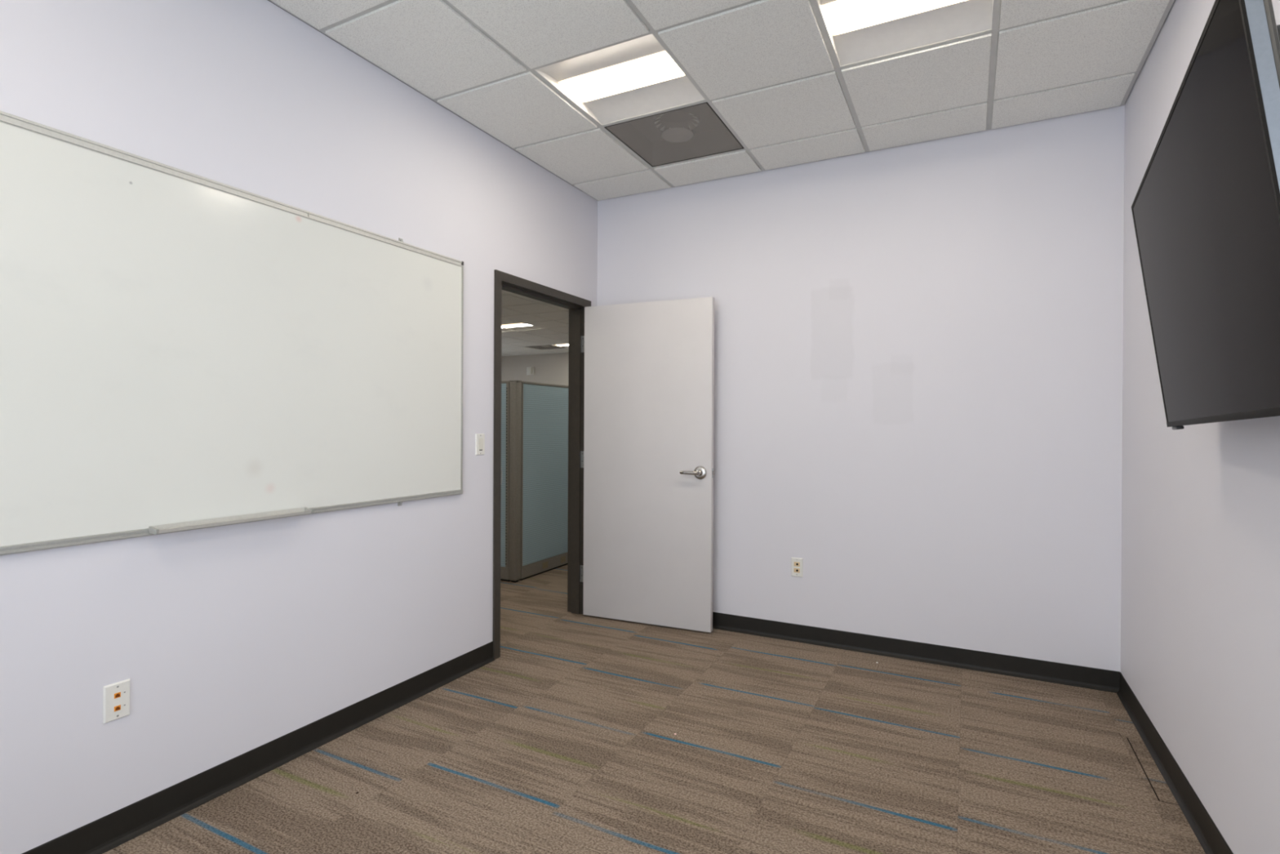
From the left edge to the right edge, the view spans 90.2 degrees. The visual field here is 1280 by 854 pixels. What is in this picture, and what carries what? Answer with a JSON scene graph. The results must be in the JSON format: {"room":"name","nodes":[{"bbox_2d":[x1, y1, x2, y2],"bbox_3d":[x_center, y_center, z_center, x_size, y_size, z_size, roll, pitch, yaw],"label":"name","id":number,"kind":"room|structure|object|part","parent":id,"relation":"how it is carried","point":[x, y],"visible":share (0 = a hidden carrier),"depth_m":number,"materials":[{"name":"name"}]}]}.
{"room":"office","nodes":[
{"label":"office","id":0,"kind":"room"},
{"bbox_2d":[0,0,597,853],"bbox_3d":[-1.472,-0.153,2.385,0.125,2.884,4.850,0,0,27],"label":"wall","id":1,"kind":"structure","parent":0,"point":[229,641],"depth_m":2.34,"materials":[{"name":"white paint"}]},
{"bbox_2d":[102,678,129,724],"bbox_3d":[-1.615,0.847,1.972,0.008,0.114,0.070,0,0,27],"label":"outlet","id":2,"kind":"object","parent":1,"relation":"attached to","point":[116,695],"visible":1,"depth_m":1.97,"materials":[{"name":"white plastic"}]},
{"bbox_2d":[0,111,463,555],"bbox_3d":[-1.458,-0.252,2.203,0.064,1.234,2.441,0,0,27],"label":"whiteboard","id":3,"kind":"object","parent":1,"relation":"attached to","point":[180,350],"visible":1,"depth_m":2.16,"materials":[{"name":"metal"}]},
{"bbox_3d":[-1.475,-0.836,2.211,0.016,0.030,2.431,0,0,27],"label":"rail","id":4,"kind":"part","parent":3,"relation":"part of","materials":[{"name":"metal"}]},
{"bbox_2d":[148,506,313,534],"bbox_3d":[-1.420,0.328,2.263,0.046,0.023,0.542,0,0,27],"label":"marker tray","id":5,"kind":"object","parent":3,"relation":"on","point":[230,517],"depth_m":2.22,"materials":[{"name":"grey metal"}]},
{"bbox_3d":[-1.481,0.335,2.215,0.016,0.024,2.431,0,0,27],"label":"rail","id":6,"kind":"part","parent":3,"relation":"part of","materials":[{"name":"grey metal"}]},
{"bbox_3d":[-0.922,-0.254,3.293,0.016,1.180,0.010,0,0,27],"label":"rail","id":7,"kind":"part","parent":3,"relation":"part of","materials":[{"name":"metal"}]},
{"bbox_2d":[21,640,494,853],"bbox_3d":[-1.415,1.239,2.356,0.019,0.102,4.844,0,0,27],"label":"baseboard","id":8,"kind":"structure","parent":1,"relation":"attached to","point":[103,834],"depth_m":2.32,"materials":[{"name":"rubber"}]},
{"bbox_2d":[475,433,484,455],"bbox_3d":[-0.859,0.094,3.433,0.009,0.114,0.070,0,0,27],"label":"light switch","id":9,"kind":"object","parent":1,"relation":"attached to","point":[479,437],"visible":1,"depth_m":3.42,"materials":[{"name":"white plastic"}]},
{"bbox_2d":[492,269,591,659],"bbox_3d":[-0.638,0.209,4.007,0.156,2.158,1.002,0,0,27],"label":"trim","id":10,"kind":"structure","parent":1,"relation":"attached to","point":[575,305],"depth_m":4.38,"materials":[{"name":"brown metal"}]},
{"bbox_2d":[582,297,715,632],"bbox_3d":[0.038,0.233,4.174,0.932,2.093,0.147,0,0,24],"label":"door","id":11,"kind":"structure","parent":1,"relation":"in","point":[649,473],"depth_m":4.14,"materials":[{"name":"laminate"}]},
{"bbox_3d":[0.312,0.287,3.994,0.130,0.023,0.038,0,0,24],"label":"lever","id":12,"kind":"part","parent":11,"relation":"part of","materials":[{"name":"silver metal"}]},
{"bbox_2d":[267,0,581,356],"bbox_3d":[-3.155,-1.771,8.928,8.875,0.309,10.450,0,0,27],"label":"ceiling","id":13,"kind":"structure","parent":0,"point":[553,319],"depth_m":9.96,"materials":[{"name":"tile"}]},
{"bbox_2d":[501,322,542,331],"bbox_3d":[-2.241,-1.670,10.460,1.212,0.088,0.603,0,0,27],"label":"ceiling light","id":14,"kind":"object","parent":13,"relation":"attached to","point":[520,326],"visible":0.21,"depth_m":10.45,"materials":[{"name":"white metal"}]},
{"bbox_2d":[525,344,562,349],"bbox_3d":[-1.939,-1.706,13.046,0.585,0.148,0.585,0,0,27],"label":"ceiling vent","id":15,"kind":"object","parent":13,"relation":"in","point":[540,347],"visible":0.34,"depth_m":13.10,"materials":[{"name":"grey metal"}]},
{"bbox_2d":[551,343,568,347],"bbox_3d":[-1.126,-1.671,12.628,1.212,0.088,0.603,0,0,27],"label":"ceiling light","id":16,"kind":"object","parent":13,"relation":"attached to","point":[564,345],"visible":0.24,"depth_m":12.87,"materials":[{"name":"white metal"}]},
{"bbox_2d":[501,352,568,385],"bbox_3d":[-0.688,-0.311,13.607,9.000,3.134,0.125,0,0,27],"label":"wall","id":17,"kind":"structure","parent":0,"point":[549,368],"depth_m":14.35,"materials":[{"name":"beige paint"}]},
{"bbox_2d":[526,366,533,374],"bbox_3d":[-2.491,-1.270,14.434,0.190,0.180,0.050,0,0,27],"label":"wall sensor","id":18,"kind":"object","parent":17,"relation":"attached to","point":[530,371],"visible":1,"depth_m":14.41,"materials":[{"name":"white plastic"}]},
{"bbox_2d":[102,564,1205,853],"bbox_3d":[-2.290,1.269,7.221,12.262,0.001,12.950,0,0,27],"label":"floor","id":19,"kind":"structure","parent":0,"point":[565,741],"depth_m":2.45,"materials":[{"name":"brown carpet"}]},
{"bbox_2d":[500,380,510,581],"bbox_3d":[-1.632,0.445,5.590,1.264,1.665,0.068,0,0,27],"label":"panel","id":20,"kind":"object","parent":19,"relation":"on","point":[504,517],"visible":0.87,"depth_m":5.30,"materials":[{"name":"blue fabric"}]},
{"bbox_3d":[-1.631,0.397,5.592,1.230,1.522,0.058,0,0,27],"label":"fabric panel","id":21,"kind":"part","parent":20,"relation":"part of","materials":[{"name":"fabric"}]},
{"bbox_3d":[-1.076,0.400,5.307,0.016,1.527,0.062,0,0,27],"label":"rail","id":22,"kind":"part","parent":20,"relation":"part of","materials":[{"name":"grey metal"}]},
{"bbox_2d":[508,379,521,582],"bbox_3d":[-1.034,0.448,5.286,0.076,1.668,0.076,0,0,27],"label":"post","id":23,"kind":"object","parent":19,"relation":"on","point":[515,385],"visible":1,"depth_m":5.26,"materials":[{"name":"grey metal"}]},
{"bbox_2d":[519,381,568,580],"bbox_3d":[-0.567,0.448,6.194,0.065,1.665,1.948,0,0,27],"label":"panel","id":24,"kind":"object","parent":19,"relation":"on","point":[544,406],"visible":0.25,"depth_m":5.59,"materials":[{"name":"blue fabric"}]},
{"bbox_3d":[-1.009,0.400,5.335,0.063,1.527,0.016,0,0,27],"label":"rail","id":25,"kind":"part","parent":24,"relation":"part of","materials":[{"name":"grey metal"}]},
{"bbox_2d":[268,0,1174,200],"bbox_3d":[-0.069,-1.731,1.662,3.012,0.309,4.850,0,0,27],"label":"ceiling","id":26,"kind":"structure","parent":0,"point":[771,70],"depth_m":2.81,"materials":[{"name":"tile"}]},
{"bbox_2d":[535,34,704,124],"bbox_3d":[-0.077,-1.634,2.971,0.603,0.088,0.603,0,0,27],"label":"ceiling light","id":27,"kind":"object","parent":26,"relation":"attached to","point":[637,77],"visible":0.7,"depth_m":2.99,"materials":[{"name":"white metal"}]},
{"bbox_2d":[604,102,744,167],"bbox_3d":[0.202,-1.663,3.513,0.585,0.148,0.585,0,0,27],"label":"ceiling vent","id":28,"kind":"object","parent":26,"relation":"in","point":[694,131],"visible":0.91,"depth_m":3.56,"materials":[{"name":"grey metal"}]},
{"bbox_2d":[816,0,993,66],"bbox_3d":[1.007,-1.627,2.413,0.603,0.088,0.603,0,0,27],"label":"ceiling light","id":29,"kind":"object","parent":26,"relation":"attached to","point":[858,30],"visible":0.98,"depth_m":2.54,"materials":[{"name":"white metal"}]},
{"bbox_2d":[596,105,1124,671],"bbox_3d":[1.062,-0.270,3.879,3.012,3.134,0.125,0,0,27],"label":"wall","id":30,"kind":"structure","parent":0,"point":[918,347],"depth_m":3.54,"materials":[{"name":"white paint"}]},
{"bbox_2d":[791,557,803,577],"bbox_3d":[0.950,0.850,3.862,0.070,0.114,0.008,0,0,27],"label":"outlet","id":31,"kind":"object","parent":30,"relation":"attached to","point":[797,563],"visible":1,"depth_m":3.86,"materials":[{"name":"white plastic"}]},
{"bbox_2d":[712,611,1119,693],"bbox_3d":[1.021,1.246,3.820,3.006,0.102,0.019,0,0,27],"label":"baseboard","id":32,"kind":"structure","parent":30,"relation":"attached to","point":[1090,677],"depth_m":3.53,"materials":[{"name":"rubber"}]},
{"bbox_2d":[1120,0,1279,853],"bbox_3d":[1.318,-0.259,0.950,0.125,3.134,5.100,0,0,27],"label":"wall","id":33,"kind":"structure","parent":0,"point":[1200,574],"depth_m":2.11,"materials":[{"name":"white paint"}]},
{"bbox_2d":[1116,671,1233,853],"bbox_3d":[1.247,1.256,0.987,0.019,0.102,4.844,0,0,27],"label":"baseboard","id":34,"kind":"structure","parent":33,"relation":"attached to","point":[1210,837],"depth_m":2.29,"materials":[{"name":"rubber"}]},
{"bbox_3d":[1.392,-0.335,1.421,0.177,0.340,0.240,0,0,27],"label":"television mount","id":35,"kind":"object","parent":33,"relation":"attached to","visible":0},
{"bbox_2d":[1131,0,1279,430],"bbox_3d":[1.302,-0.360,1.472,0.146,0.737,1.254,0,0,32],"label":"television","id":36,"kind":"object","parent":35,"relation":"attached to","point":[1206,206],"visible":1,"depth_m":1.23,"materials":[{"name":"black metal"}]},
{"bbox_3d":[1.291,-0.364,1.478,0.020,0.710,1.241,-8,-5,31],"label":"frame","id":37,"kind":"part","parent":36,"relation":"part of","materials":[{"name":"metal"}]}
]}

